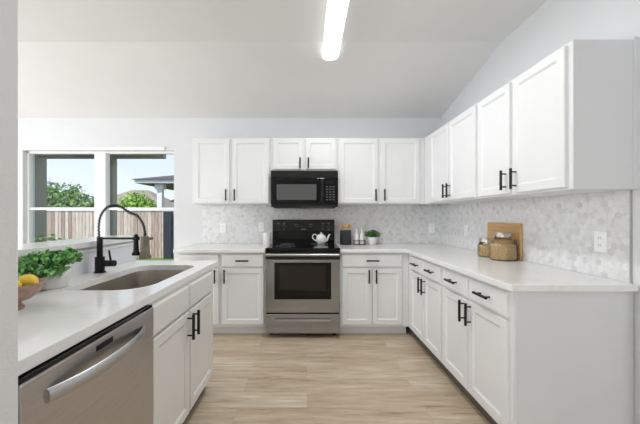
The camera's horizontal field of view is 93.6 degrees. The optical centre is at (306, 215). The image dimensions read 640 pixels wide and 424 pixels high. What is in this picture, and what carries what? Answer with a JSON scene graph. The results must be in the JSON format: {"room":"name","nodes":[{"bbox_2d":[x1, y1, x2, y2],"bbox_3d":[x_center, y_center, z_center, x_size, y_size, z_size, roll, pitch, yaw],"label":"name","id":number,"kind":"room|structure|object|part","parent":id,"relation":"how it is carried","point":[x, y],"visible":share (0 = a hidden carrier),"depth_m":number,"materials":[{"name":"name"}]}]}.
{"room":"kitchen","nodes":[
{"label":"kitchen","id":0,"kind":"room"},
{"bbox_2d":[0,0,17,423],"bbox_3d":[-1.054,-0.122,0.603,0.812,2.745,0.145,0,0,0],"label":"wall","id":1,"kind":"structure","parent":0,"point":[8,8],"depth_m":0.65,"materials":[{"name":"paint"}]},
{"bbox_2d":[18,241,135,276],"bbox_3d":[-1.390,0.719,1.502,0.120,1.062,1.655,0,0,0],"label":"wall","id":2,"kind":"structure","parent":0,"point":[123,254],"depth_m":1.89,"materials":[{"name":"paint"}]},
{"bbox_2d":[22,242,133,261],"bbox_3d":[-1.333,0.209,1.508,0.025,0.022,1.655,0,0,0],"label":"trim","id":3,"kind":"structure","parent":2,"relation":"attached to","point":[129,243],"depth_m":1.99,"materials":[{"name":"white wood"}]},
{"bbox_2d":[18,235,139,256],"bbox_3d":[-1.429,0.170,1.512,0.262,0.035,1.665,0,0,0],"label":"bar ledge","id":4,"kind":"object","parent":2,"relation":"on","point":[23,249],"visible":0.55,"depth_m":1.68,"materials":[{"name":"white stone"}]},
{"bbox_2d":[18,118,440,259],"bbox_3d":[-1.468,-0.050,3.805,6.565,2.600,0.150,0,0,0],"label":"wall","id":5,"kind":"structure","parent":0,"point":[176,135],"depth_m":3.73,"materials":[{"name":"paint"}]},
{"bbox_2d":[18,147,173,243],"bbox_3d":[-2.619,-0.045,3.770,1.931,1.630,0.140,0,0,0],"label":"window","id":6,"kind":"structure","parent":5,"relation":"in","point":[101,158],"depth_m":3.75,"materials":[{"name":"white plastic"}]},
{"bbox_3d":[-3.079,-0.091,3.800,0.838,0.033,0.040,0,0,0],"label":"rail","id":7,"kind":"part","parent":6,"relation":"part of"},
{"bbox_3d":[-2.097,-0.091,3.800,0.846,0.033,0.040,0,0,0],"label":"rail","id":8,"kind":"part","parent":6,"relation":"part of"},
{"bbox_2d":[220,223,225,232],"bbox_3d":[-1.040,0.150,3.717,0.072,0.116,0.008,0,0,0],"label":"wall outlet","id":9,"kind":"object","parent":5,"relation":"attached to","point":[222,225],"visible":1,"depth_m":3.71,"materials":[{"name":"white plastic"}]},
{"bbox_2d":[192,138,270,204],"bbox_3d":[-0.856,-0.510,3.534,0.888,0.750,0.392,0,0,0],"label":"upper cabinet","id":10,"kind":"object","parent":5,"relation":"attached to","point":[225,171],"visible":0.97,"depth_m":3.39,"materials":[{"name":"white paint"}]},
{"bbox_3d":[-1.074,-0.509,3.390,0.396,0.724,0.020,0,0,0],"label":"door","id":11,"kind":"part","parent":10,"relation":"part of","materials":[{"name":"white paint"}]},
{"bbox_3d":[-0.638,-0.509,3.390,0.412,0.724,0.020,0,0,0],"label":"door","id":12,"kind":"part","parent":10,"relation":"part of","materials":[{"name":"white paint"}]},
{"bbox_2d":[258,222,263,231],"bbox_3d":[-0.565,0.135,3.717,0.072,0.116,0.008,0,0,0],"label":"wall outlet","id":13,"kind":"object","parent":5,"relation":"attached to","point":[260,224],"visible":1,"depth_m":3.71,"materials":[{"name":"white plastic"}]},
{"bbox_2d":[271,138,337,170],"bbox_3d":[-0.031,-0.700,3.534,0.758,0.370,0.392,0,0,0],"label":"upper cabinet","id":14,"kind":"object","parent":5,"relation":"attached to","point":[287,154],"visible":0.98,"depth_m":3.39,"materials":[{"name":"white paint"}]},
{"bbox_3d":[-0.215,-0.699,3.390,0.338,0.344,0.020,0,0,0],"label":"door","id":15,"kind":"part","parent":14,"relation":"part of","materials":[{"name":"white paint"}]},
{"bbox_2d":[271,171,337,208],"bbox_3d":[-0.028,-0.297,3.510,0.748,0.418,0.424,0,0,0],"label":"microwave","id":16,"kind":"object","parent":14,"relation":"attached to","point":[289,189],"visible":1,"depth_m":3.33,"materials":[{"name":"black plastic"}]},
{"bbox_3d":[-0.133,-0.279,3.345,0.539,0.287,0.030,0,0,0],"label":"door","id":17,"kind":"part","parent":16,"relation":"part of","materials":[{"name":"black glass"}]},
{"bbox_3d":[0.168,-0.273,3.315,0.022,0.245,0.034,0,0,0],"label":"handle","id":18,"kind":"part","parent":16,"relation":"part of","materials":[{"name":"black plastic"}]},
{"bbox_3d":[0.243,-0.279,3.345,0.206,0.287,0.030,0,0,0],"label":"control panel","id":19,"kind":"part","parent":16,"relation":"part of","materials":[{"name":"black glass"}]},
{"bbox_3d":[0.153,-0.699,3.390,0.338,0.344,0.020,0,0,0],"label":"door","id":20,"kind":"part","parent":14,"relation":"part of","materials":[{"name":"white paint"}]},
{"bbox_2d":[202,204,440,243],"bbox_3d":[0.182,0.097,3.726,2.965,0.493,0.008,0,0,0],"label":"tile backsplash","id":21,"kind":"structure","parent":5,"relation":"attached to","point":[397,224],"depth_m":3.72,"materials":[{"name":"tile"}]},
{"bbox_2d":[338,138,424,204],"bbox_3d":[0.842,-0.510,3.534,0.984,0.750,0.392,0,0,0],"label":"upper cabinet","id":22,"kind":"object","parent":5,"relation":"attached to","point":[371,171],"visible":0.95,"depth_m":3.39,"materials":[{"name":"white paint"}]},
{"bbox_3d":[0.586,-0.509,3.390,0.432,0.724,0.020,0,0,0],"label":"door","id":23,"kind":"part","parent":22,"relation":"part of","materials":[{"name":"white paint"}]},
{"bbox_3d":[1.054,-0.509,3.390,0.436,0.724,0.020,0,0,0],"label":"door","id":24,"kind":"part","parent":22,"relation":"part of","materials":[{"name":"white paint"}]},
{"bbox_2d":[429,223,434,232],"bbox_3d":[1.545,0.150,3.717,0.072,0.116,0.008,0,0,0],"label":"wall outlet","id":25,"kind":"object","parent":5,"relation":"attached to","point":[431,225],"visible":1,"depth_m":3.71,"materials":[{"name":"white plastic"}]},
{"bbox_2d":[18,0,547,117],"bbox_3d":[-1.468,-1.467,-0.135,6.565,0.566,8.030,0,0,0],"label":"ceiling","id":26,"kind":"structure","parent":0,"point":[77,58],"depth_m":2.73,"materials":[{"name":"paint"}]},
{"bbox_2d":[322,0,348,60],"bbox_3d":[0.210,-1.447,2.118,0.146,0.084,1.235,0,0,0],"label":"ceiling light","id":27,"kind":"object","parent":26,"relation":"attached to","point":[336,12],"visible":1,"depth_m":2.25,"materials":[{"name":"white"}]},
{"bbox_2d":[184,327,489,423],"bbox_3d":[-1.468,1.300,-0.135,6.565,0.100,8.030,0,0,0],"label":"floor","id":28,"kind":"structure","parent":0,"point":[256,378],"depth_m":2.23,"materials":[{"name":"brown wood"}]},
{"bbox_2d":[18,304,152,423],"bbox_3d":[-0.931,0.815,0.996,0.637,0.870,0.604,0,0,0],"label":"dishwasher","id":29,"kind":"object","parent":28,"relation":"on","point":[106,377],"visible":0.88,"depth_m":0.95,"materials":[{"name":"silver metal"}]},
{"bbox_3d":[-0.641,0.460,0.993,0.057,0.038,0.455,0,0,0],"label":"handle","id":30,"kind":"part","parent":29,"relation":"part of","materials":[{"name":"metal"}]},
{"bbox_2d":[149,270,212,423],"bbox_3d":[-0.949,0.814,1.735,0.642,0.872,0.862,0,0,0],"label":"base cabinet","id":31,"kind":"object","parent":28,"relation":"on","point":[182,317],"visible":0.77,"depth_m":1.62,"materials":[{"name":"white paint"}]},
{"bbox_2d":[18,260,216,375],"bbox_3d":[-1.004,0.360,1.498,0.649,0.035,1.643,0,0,0],"label":"countertop","id":32,"kind":"structure","parent":31,"relation":"on","point":[51,322],"depth_m":1.14,"materials":[{"name":"white stone"}]},
{"bbox_2d":[18,278,46,310],"bbox_3d":[-1.088,0.294,1.095,0.208,0.097,0.208,0,0,0],"label":"fruit bowl","id":33,"kind":"object","parent":32,"relation":"on","point":[26,292],"visible":0.43,"depth_m":1.09,"materials":[{"name":"brown wood"}]},
{"bbox_2d":[18,274,38,285],"bbox_3d":[-1.058,0.249,1.139,0.062,0.056,0.060,0,0,-38],"label":"lemon","id":34,"kind":"object","parent":33,"relation":"in","point":[28,279],"visible":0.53,"depth_m":1.12,"materials":[{"name":"yellow food"}]},
{"bbox_2d":[18,247,83,289],"bbox_3d":[-1.207,0.248,1.383,0.178,0.190,0.322,0,0,0],"label":"potted plant","id":35,"kind":"object","parent":32,"relation":"on","point":[53,268],"visible":0.9,"depth_m":1.38,"materials":[{"name":"green plant"}]},
{"bbox_3d":[-1.222,0.298,1.440,0.148,0.090,0.148,0,0,0],"label":"pot","id":36,"kind":"part","parent":35,"relation":"part of","materials":[{"name":"white ceramic"}]},
{"bbox_2d":[94,204,152,273],"bbox_3d":[-1.112,0.134,1.820,0.352,0.418,0.068,0,0,0],"label":"kitchen faucet","id":37,"kind":"object","parent":32,"relation":"on","point":[100,262],"visible":1,"depth_m":1.81,"materials":[{"name":"black metal"}]},
{"bbox_3d":[-1.201,0.257,1.820,0.072,0.099,0.038,0,0,0],"label":"lever","id":38,"kind":"part","parent":37,"relation":"part of","materials":[{"name":"black metal"}]},
{"bbox_3d":[-1.137,0.136,1.820,0.240,0.020,0.040,0,0,0],"label":"docking arm","id":39,"kind":"part","parent":37,"relation":"part of","materials":[{"name":"black metal"}]},
{"bbox_2d":[81,270,185,289],"bbox_3d":[-0.963,0.481,1.742,0.419,0.206,0.739,0,0,0],"label":"sink","id":40,"kind":"object","parent":32,"relation":"in","point":[139,279],"visible":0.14,"depth_m":2.03,"materials":[{"name":"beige metal"}]},
{"bbox_3d":[-0.680,0.463,1.513,0.020,0.130,0.402,0,0,0],"label":"drawer","id":41,"kind":"part","parent":31,"relation":"part of","materials":[{"name":"white paint"}]},
{"bbox_3d":[-0.680,0.833,1.513,0.020,0.578,0.402,0,0,0],"label":"door","id":42,"kind":"part","parent":31,"relation":"part of","materials":[{"name":"white paint"}]},
{"bbox_3d":[-0.649,0.622,1.682,0.042,0.140,0.016,0,0,0],"label":"handle","id":43,"kind":"part","parent":31,"relation":"part of","materials":[{"name":"black metal"}]},
{"bbox_3d":[-0.649,0.622,1.760,0.042,0.140,0.016,0,0,0],"label":"handle","id":44,"kind":"part","parent":31,"relation":"part of","materials":[{"name":"black metal"}]},
{"bbox_3d":[-0.680,0.463,1.935,0.020,0.130,0.414,0,0,0],"label":"drawer","id":45,"kind":"part","parent":31,"relation":"part of","materials":[{"name":"white paint"}]},
{"bbox_3d":[-0.680,0.833,1.935,0.020,0.578,0.414,0,0,0],"label":"door","id":46,"kind":"part","parent":31,"relation":"part of","materials":[{"name":"white paint"}]},
{"bbox_2d":[176,253,265,332],"bbox_3d":[-0.897,0.814,3.389,0.935,0.872,0.662,0,0,0],"label":"base cabinet","id":47,"kind":"object","parent":28,"relation":"on","point":[239,279],"visible":0.59,"depth_m":3.11,"materials":[{"name":"white paint"}]},
{"bbox_3d":[-1.123,0.463,3.110,0.415,0.130,0.020,0,0,0],"label":"drawer","id":48,"kind":"part","parent":47,"relation":"part of","materials":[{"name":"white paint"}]},
{"bbox_3d":[-1.123,0.833,3.110,0.415,0.578,0.020,0,0,0],"label":"door","id":49,"kind":"part","parent":47,"relation":"part of","materials":[{"name":"white paint"}]},
{"bbox_2d":[173,244,268,252],"bbox_3d":[-0.906,0.360,3.401,0.958,0.035,0.641,0,0,0],"label":"countertop","id":50,"kind":"structure","parent":47,"relation":"on","point":[194,248],"depth_m":3.17,"materials":[{"name":"white stone"}]},
{"bbox_2d":[263,232,270,244],"bbox_3d":[-0.478,0.271,3.580,0.096,0.145,0.096,0,0,0],"label":"canister","id":51,"kind":"object","parent":50,"relation":"on","point":[266,235],"visible":0.93,"depth_m":3.54,"materials":[{"name":"white ceramic"}]},
{"bbox_3d":[-0.665,0.463,3.110,0.430,0.130,0.020,0,0,0],"label":"drawer","id":52,"kind":"part","parent":47,"relation":"part of","materials":[{"name":"white paint"}]},
{"bbox_3d":[-0.665,0.833,3.110,0.430,0.578,0.020,0,0,0],"label":"door","id":53,"kind":"part","parent":47,"relation":"part of","materials":[{"name":"white paint"}]},
{"bbox_2d":[265,220,339,334],"bbox_3d":[-0.043,0.647,3.358,0.764,1.205,0.714,0,0,0],"label":"range","id":54,"kind":"object","parent":28,"relation":"on","point":[303,274],"visible":0.96,"depth_m":3.06,"materials":[{"name":"silver metal"}]},
{"bbox_3d":[-0.043,1.063,3.055,0.580,0.018,0.012,0,0,0],"label":"drawer pull","id":55,"kind":"part","parent":54,"relation":"part of","materials":[{"name":"metal"}]},
{"bbox_2d":[265,243,339,251],"bbox_3d":[-0.043,0.346,3.356,0.764,0.041,0.608,0,0,0],"label":"cooktop","id":56,"kind":"object","parent":54,"relation":"in","point":[273,247],"depth_m":3.11,"materials":[{"name":"black glass"}]},
{"bbox_3d":[-0.043,1.100,3.079,0.758,0.200,0.038,0,0,0],"label":"storage drawer","id":57,"kind":"part","parent":54,"relation":"part of","materials":[{"name":"silver metal"}]},
{"bbox_3d":[-0.043,0.716,3.079,0.758,0.544,0.038,0,0,0],"label":"oven door","id":58,"kind":"part","parent":54,"relation":"part of","materials":[{"name":"silver metal"}]},
{"bbox_3d":[-0.043,0.392,3.034,0.738,0.026,0.064,0,0,0],"label":"handle","id":59,"kind":"part","parent":54,"relation":"part of","materials":[{"name":"metal"}]},
{"bbox_3d":[-0.043,0.405,3.081,0.758,0.075,0.034,0,0,0],"label":"door trim","id":60,"kind":"part","parent":54,"relation":"part of","materials":[{"name":"silver metal"}]},
{"bbox_3d":[-0.043,0.120,3.656,0.746,0.130,0.008,0,0,0],"label":"control panel","id":61,"kind":"part","parent":54,"relation":"part of","materials":[{"name":"black plastic"}]},
{"bbox_2d":[312,232,329,243],"bbox_3d":[0.166,0.256,3.500,0.190,0.138,0.120,0,0,30],"label":"teapot","id":62,"kind":"object","parent":54,"relation":"on","point":[321,238],"visible":0.99,"depth_m":3.47,"materials":[{"name":"white ceramic"}]},
{"bbox_2d":[340,253,407,332],"bbox_3d":[0.699,0.814,3.389,0.710,0.872,0.662,0,0,0],"label":"base cabinet","id":63,"kind":"object","parent":28,"relation":"on","point":[373,286],"visible":0.84,"depth_m":3.11,"materials":[{"name":"white paint"}]},
{"bbox_3d":[0.516,0.833,3.110,0.305,0.578,0.020,0,0,0],"label":"door","id":64,"kind":"part","parent":63,"relation":"part of","materials":[{"name":"white paint"}]},
{"bbox_3d":[0.674,0.463,3.110,0.620,0.130,0.020,0,0,0],"label":"drawer","id":65,"kind":"part","parent":63,"relation":"part of","materials":[{"name":"white paint"}]},
{"bbox_3d":[0.832,0.833,3.110,0.305,0.578,0.020,0,0,0],"label":"door","id":66,"kind":"part","parent":63,"relation":"part of","materials":[{"name":"white paint"}]},
{"bbox_2d":[408,254,449,376],"bbox_3d":[1.324,0.814,2.720,0.662,0.872,0.800,0,0,0],"label":"base cabinet","id":67,"kind":"object","parent":28,"relation":"on","point":[425,278],"visible":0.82,"depth_m":2.61,"materials":[{"name":"white paint"}]},
{"bbox_3d":[1.045,0.833,2.838,0.020,0.578,0.333,0,0,0],"label":"door","id":68,"kind":"part","parent":67,"relation":"part of","materials":[{"name":"white paint"}]},
{"bbox_3d":[1.045,0.463,2.838,0.020,0.130,0.333,0,0,0],"label":"drawer","id":69,"kind":"part","parent":67,"relation":"part of","materials":[{"name":"white paint"}]},
{"bbox_3d":[1.014,0.622,2.704,0.042,0.140,0.016,0,0,0],"label":"handle","id":70,"kind":"part","parent":67,"relation":"part of","materials":[{"name":"black metal"}]},
{"bbox_3d":[1.014,0.622,2.630,0.042,0.140,0.016,0,0,0],"label":"handle","id":71,"kind":"part","parent":67,"relation":"part of","materials":[{"name":"black metal"}]},
{"bbox_3d":[1.045,0.463,2.496,0.020,0.130,0.332,0,0,0],"label":"drawer","id":72,"kind":"part","parent":67,"relation":"part of","materials":[{"name":"white paint"}]},
{"bbox_3d":[1.045,0.833,2.496,0.020,0.578,0.332,0,0,0],"label":"door","id":73,"kind":"part","parent":67,"relation":"part of","materials":[{"name":"white paint"}]},
{"bbox_2d":[336,244,637,291],"bbox_3d":[0.999,0.360,2.609,1.315,0.035,2.224,0,0,0],"label":"countertop","id":74,"kind":"structure","parent":67,"relation":"on","point":[514,276],"depth_m":1.89,"materials":[{"name":"white stone"}]},
{"bbox_2d":[340,230,350,244],"bbox_3d":[0.462,0.256,3.600,0.136,0.175,0.136,0,0,0],"label":"utensil crock","id":75,"kind":"object","parent":74,"relation":"on","point":[345,235],"visible":0.94,"depth_m":3.54,"materials":[{"name":"grey ceramic"}]},
{"bbox_2d":[353,240,365,244],"bbox_3d":[0.625,0.316,3.590,0.138,0.052,0.075,0,0,0],"label":"caddy","id":76,"kind":"object","parent":74,"relation":"on","point":[353,240],"visible":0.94,"depth_m":3.55,"materials":[{"name":"black metal"}]},
{"bbox_2d":[354,229,358,243],"bbox_3d":[0.594,0.243,3.590,0.052,0.186,0.052,0,0,0],"label":"bottle","id":77,"kind":"object","parent":76,"relation":"in","point":[356,237],"visible":0.94,"depth_m":3.57,"materials":[{"name":"ceramic"}]},
{"bbox_2d":[360,229,363,243],"bbox_3d":[0.656,0.243,3.590,0.052,0.186,0.052,0,0,0],"label":"bottle","id":78,"kind":"object","parent":76,"relation":"in","point":[361,234],"visible":0.94,"depth_m":3.57,"materials":[{"name":"ceramic"}]},
{"bbox_2d":[364,230,380,244],"bbox_3d":[0.780,0.253,3.578,0.205,0.180,0.117,0,0,0],"label":"potted herb","id":79,"kind":"object","parent":74,"relation":"on","point":[372,235],"visible":1,"depth_m":3.55,"materials":[{"name":"plant"}]},
{"bbox_2d":[368,237,376,244],"bbox_3d":[0.782,0.297,3.580,0.114,0.092,0.114,0,0,0],"label":"pot","id":80,"kind":"object","parent":79,"relation":"attached to","point":[372,240],"depth_m":3.54,"materials":[{"name":"white ceramic"}]},
{"bbox_2d":[477,238,493,256],"bbox_3d":[1.520,0.265,2.545,0.132,0.155,0.119,0,0,-17],"label":"glass jar","id":81,"kind":"object","parent":74,"relation":"on","point":[482,249],"visible":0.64,"depth_m":2.51,"materials":[{"name":"glass"}]},
{"bbox_3d":[1.520,0.202,2.545,0.110,0.030,0.110,0,0,-17],"label":"lid","id":82,"kind":"part","parent":81,"relation":"part of","materials":[{"name":"metal"}]},
{"bbox_2d":[489,232,516,260],"bbox_3d":[1.532,0.236,2.350,0.196,0.212,0.176,0,0,-7],"label":"glass jar","id":83,"kind":"object","parent":74,"relation":"on","point":[497,251],"visible":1,"depth_m":2.30,"materials":[{"name":"glass"}]},
{"bbox_3d":[1.532,0.145,2.350,0.121,0.030,0.121,0,0,-7],"label":"lid","id":84,"kind":"part","parent":83,"relation":"part of","materials":[{"name":"metal"}]},
{"bbox_2d":[487,222,522,259],"bbox_3d":[1.644,0.200,2.510,0.020,0.285,0.420,0,0,0],"label":"cutting board","id":85,"kind":"object","parent":74,"relation":"on","point":[516,229],"visible":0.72,"depth_m":2.41,"materials":[{"name":"brown wood"}]},
{"bbox_2d":[442,267,633,423],"bbox_3d":[1.324,0.814,1.917,0.662,0.872,0.795,0,0,0],"label":"base cabinet","id":86,"kind":"object","parent":28,"relation":"on","point":[518,357],"visible":0.82,"depth_m":1.52,"materials":[{"name":"white paint"}]},
{"bbox_3d":[1.014,0.460,2.118,0.042,0.016,0.130,0,0,0],"label":"handle","id":87,"kind":"part","parent":86,"relation":"part of","materials":[{"name":"black metal"}]},
{"bbox_3d":[1.045,0.833,2.118,0.020,0.578,0.355,0,0,0],"label":"door","id":88,"kind":"part","parent":86,"relation":"part of","materials":[{"name":"white paint"}]},
{"bbox_3d":[1.045,0.463,2.118,0.020,0.130,0.355,0,0,0],"label":"drawer","id":89,"kind":"part","parent":86,"relation":"part of","materials":[{"name":"white paint"}]},
{"bbox_3d":[1.014,0.622,1.972,0.042,0.140,0.016,0,0,0],"label":"handle","id":90,"kind":"part","parent":86,"relation":"part of","materials":[{"name":"black metal"}]},
{"bbox_3d":[1.014,0.622,1.895,0.042,0.140,0.016,0,0,0],"label":"handle","id":91,"kind":"part","parent":86,"relation":"part of","materials":[{"name":"black metal"}]},
{"bbox_3d":[1.014,0.460,1.744,0.042,0.016,0.130,0,0,0],"label":"handle","id":92,"kind":"part","parent":86,"relation":"part of","materials":[{"name":"black metal"}]},
{"bbox_3d":[1.045,0.833,1.744,0.020,0.578,0.367,0,0,0],"label":"door","id":93,"kind":"part","parent":86,"relation":"part of","materials":[{"name":"white paint"}]},
{"bbox_3d":[1.045,0.463,1.744,0.020,0.130,0.367,0,0,0],"label":"drawer","id":94,"kind":"part","parent":86,"relation":"part of","materials":[{"name":"white paint"}]},
{"bbox_3d":[1.355,0.814,1.529,0.600,0.872,0.018,0,0,0],"label":"panel","id":95,"kind":"part","parent":86,"relation":"part of","materials":[{"name":"white wood"}]},
{"bbox_2d":[441,0,639,423],"bbox_3d":[1.740,-0.200,-0.135,0.150,2.900,7.730,0,0,0],"label":"wall","id":96,"kind":"structure","parent":0,"point":[556,23],"depth_m":1.96,"materials":[{"name":"paint"}]},
{"bbox_2d":[464,225,467,235],"bbox_3d":[1.652,0.150,3.120,0.008,0.116,0.072,0,0,0],"label":"wall outlet","id":97,"kind":"object","parent":96,"relation":"attached to","point":[465,226],"visible":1,"depth_m":3.11,"materials":[{"name":"white plastic"}]},
{"bbox_2d":[425,102,509,203],"bbox_3d":[1.469,-0.510,2.865,0.392,0.750,1.070,0,0,0],"label":"upper cabinet","id":98,"kind":"object","parent":96,"relation":"attached to","point":[451,151],"visible":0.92,"depth_m":2.71,"materials":[{"name":"white paint"}]},
{"bbox_3d":[1.325,-0.509,3.005,0.020,0.724,0.410,0,0,0],"label":"door","id":99,"kind":"part","parent":98,"relation":"part of","materials":[{"name":"white paint"}]},
{"bbox_3d":[1.294,-0.235,2.832,0.042,0.130,0.016,0,0,0],"label":"handle","id":100,"kind":"part","parent":98,"relation":"part of","materials":[{"name":"black metal"}]},
{"bbox_3d":[1.294,-0.235,2.756,0.042,0.130,0.016,0,0,0],"label":"handle","id":101,"kind":"part","parent":98,"relation":"part of","materials":[{"name":"black metal"}]},
{"bbox_3d":[1.325,-0.509,2.568,0.020,0.724,0.440,0,0,0],"label":"door","id":102,"kind":"part","parent":98,"relation":"part of","materials":[{"name":"white paint"}]},
{"bbox_2d":[441,190,629,282],"bbox_3d":[1.661,0.097,2.631,0.008,0.493,2.181,0,0,0],"label":"tile backsplash","id":103,"kind":"structure","parent":96,"relation":"attached to","point":[558,231],"depth_m":1.95,"materials":[{"name":"tile"}]},
{"bbox_2d":[478,36,639,198],"bbox_3d":[1.469,-0.516,1.913,0.392,0.762,0.830,0,0,0],"label":"upper cabinet","id":104,"kind":"object","parent":96,"relation":"attached to","point":[568,124],"visible":1,"depth_m":1.53,"materials":[{"name":"white paint"}]},
{"bbox_3d":[1.325,-0.509,2.133,0.020,0.724,0.364,0,0,0],"label":"door","id":105,"kind":"part","parent":104,"relation":"part of","materials":[{"name":"white paint"}]},
{"bbox_3d":[1.294,-0.235,1.983,0.042,0.130,0.016,0,0,0],"label":"handle","id":106,"kind":"part","parent":104,"relation":"part of","materials":[{"name":"black metal"}]},
{"bbox_3d":[1.294,-0.235,1.888,0.042,0.130,0.016,0,0,0],"label":"handle","id":107,"kind":"part","parent":104,"relation":"part of","materials":[{"name":"black metal"}]},
{"bbox_3d":[1.325,-0.509,1.727,0.020,0.724,0.386,0,0,0],"label":"door","id":108,"kind":"part","parent":104,"relation":"part of","materials":[{"name":"white paint"}]},
{"bbox_3d":[1.500,-0.510,1.510,0.330,0.750,0.012,0,0,0],"label":"panel","id":109,"kind":"part","parent":104,"relation":"part of","materials":[{"name":"white wood"}]},
{"bbox_3d":[1.650,-0.516,1.501,0.030,0.762,0.006,0,0,0],"label":"scribe moulding","id":110,"kind":"part","parent":104,"relation":"part of","materials":[{"name":"white wood"}]},
{"bbox_2d":[594,231,606,252],"bbox_3d":[1.652,0.145,1.690,0.008,0.116,0.072,0,0,0],"label":"wall outlet","id":111,"kind":"object","parent":96,"relation":"attached to","point":[600,238],"visible":1,"depth_m":1.69,"materials":[{"name":"white plastic"}]},
{"bbox_2d":[597,235,602,240],"bbox_3d":[1.650,0.124,1.690,0.003,0.030,0.034,0,0,0],"label":"receptacle","id":112,"kind":"object","parent":111,"relation":"attached to","point":[599,237],"depth_m":1.69,"materials":[{"name":"white plastic"}]},
{"bbox_2d":[597,243,602,247],"bbox_3d":[1.650,0.166,1.690,0.003,0.030,0.034,0,0,0],"label":"receptacle","id":113,"kind":"object","parent":111,"relation":"attached to","point":[599,245],"depth_m":1.69,"materials":[{"name":"white plastic"}]},
{"bbox_2d":[630,190,631,282],"bbox_3d":[1.660,0.104,1.537,0.010,0.478,0.006,0,0,0],"label":"trim","id":114,"kind":"structure","parent":96,"relation":"attached to","point":[630,190],"depth_m":1.53,"materials":[{"name":"metal"}]},
{"label":"outside","id":115,"kind":"structure","parent":0,"visible":0},
{"bbox_2d":[136,258,173,259],"bbox_3d":[-10.000,1.450,31.945,60.000,0.100,56.110,0,0,0],"label":"ground","id":116,"kind":"structure","parent":115,"point":[136,258],"depth_m":9.66,"materials":[{"name":"green plant"}]},
{"bbox_2d":[35,154,46,241],"bbox_3d":[-6.095,-0.048,5.350,1.610,2.895,1.500,0,0,0],"label":"wall","id":117,"kind":"structure","parent":116,"relation":"on","point":[40,163],"depth_m":5.95,"materials":[{"name":"beige paint"}]},
{"bbox_2d":[35,234,61,242],"bbox_3d":[-4.612,0.847,5.203,0.845,1.105,0.614,0,0,0],"label":"shrub","id":118,"kind":"object","parent":116,"relation":"on","point":[39,237],"visible":0.07,"depth_m":5.22,"materials":[{"name":"green plant"}]},
{"bbox_2d":[47,179,93,211],"bbox_3d":[-11.317,-0.187,14.072,3.295,3.186,1.580,0,0,0],"label":"leafy tree","id":119,"kind":"object","parent":116,"relation":"on","point":[61,199],"visible":0.48,"depth_m":13.79,"materials":[{"name":"green plant"}]},
{"bbox_2d":[39,154,165,234],"bbox_3d":[-4.870,-0.100,4.995,4.060,3.000,2.210,0,0,0],"label":"patio cover","id":120,"kind":"object","parent":116,"relation":"on","point":[113,157],"visible":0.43,"depth_m":5.92,"materials":[{"name":"beige paint"}]},
{"bbox_3d":[-3.900,0.125,5.990,0.140,2.550,0.140,0,0,0],"label":"post","id":121,"kind":"part","parent":120,"relation":"part of","materials":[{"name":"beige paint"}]},
{"bbox_2d":[47,210,173,257],"bbox_3d":[-6.457,0.560,10.045,16.086,1.680,0.150,0,0,0],"label":"fence","id":122,"kind":"object","parent":116,"relation":"on","point":[73,224],"visible":0.2,"depth_m":10.00,"materials":[{"name":"brown wood"}]},
{"bbox_3d":[-6.500,-0.223,10.010,16.000,0.115,0.080,0,0,0],"label":"rail","id":123,"kind":"part","parent":122,"relation":"part of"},
{"bbox_2d":[88,190,173,224],"bbox_3d":[-14.200,-0.400,25.500,6.600,3.600,5.600,0,0,0],"label":"house","id":124,"kind":"structure","parent":116,"relation":"on","point":[151,195],"depth_m":24.73,"materials":[{"name":"beige paint"}]},
{"bbox_2d":[117,190,156,216],"bbox_3d":[-7.940,0.093,14.006,2.081,2.626,1.386,0,0,0],"label":"round tree","id":125,"kind":"object","parent":116,"relation":"on","point":[134,200],"visible":0.56,"depth_m":13.76,"materials":[{"name":"green plant"}]},
{"bbox_2d":[132,175,173,206],"bbox_3d":[-4.250,-0.325,13.800,5.500,3.450,3.800,0,0,0],"label":"pavilion","id":126,"kind":"object","parent":116,"relation":"on","point":[161,183],"visible":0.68,"depth_m":12.24,"materials":[{"name":"white wood"}]},
{"bbox_2d":[163,211,172,258],"bbox_3d":[-4.570,0.625,9.875,0.260,1.550,0.150,0,0,0],"label":"gate post","id":127,"kind":"object","parent":116,"relation":"on","point":[167,215],"visible":1,"depth_m":9.80,"materials":[{"name":"blue paint"}]}
]}

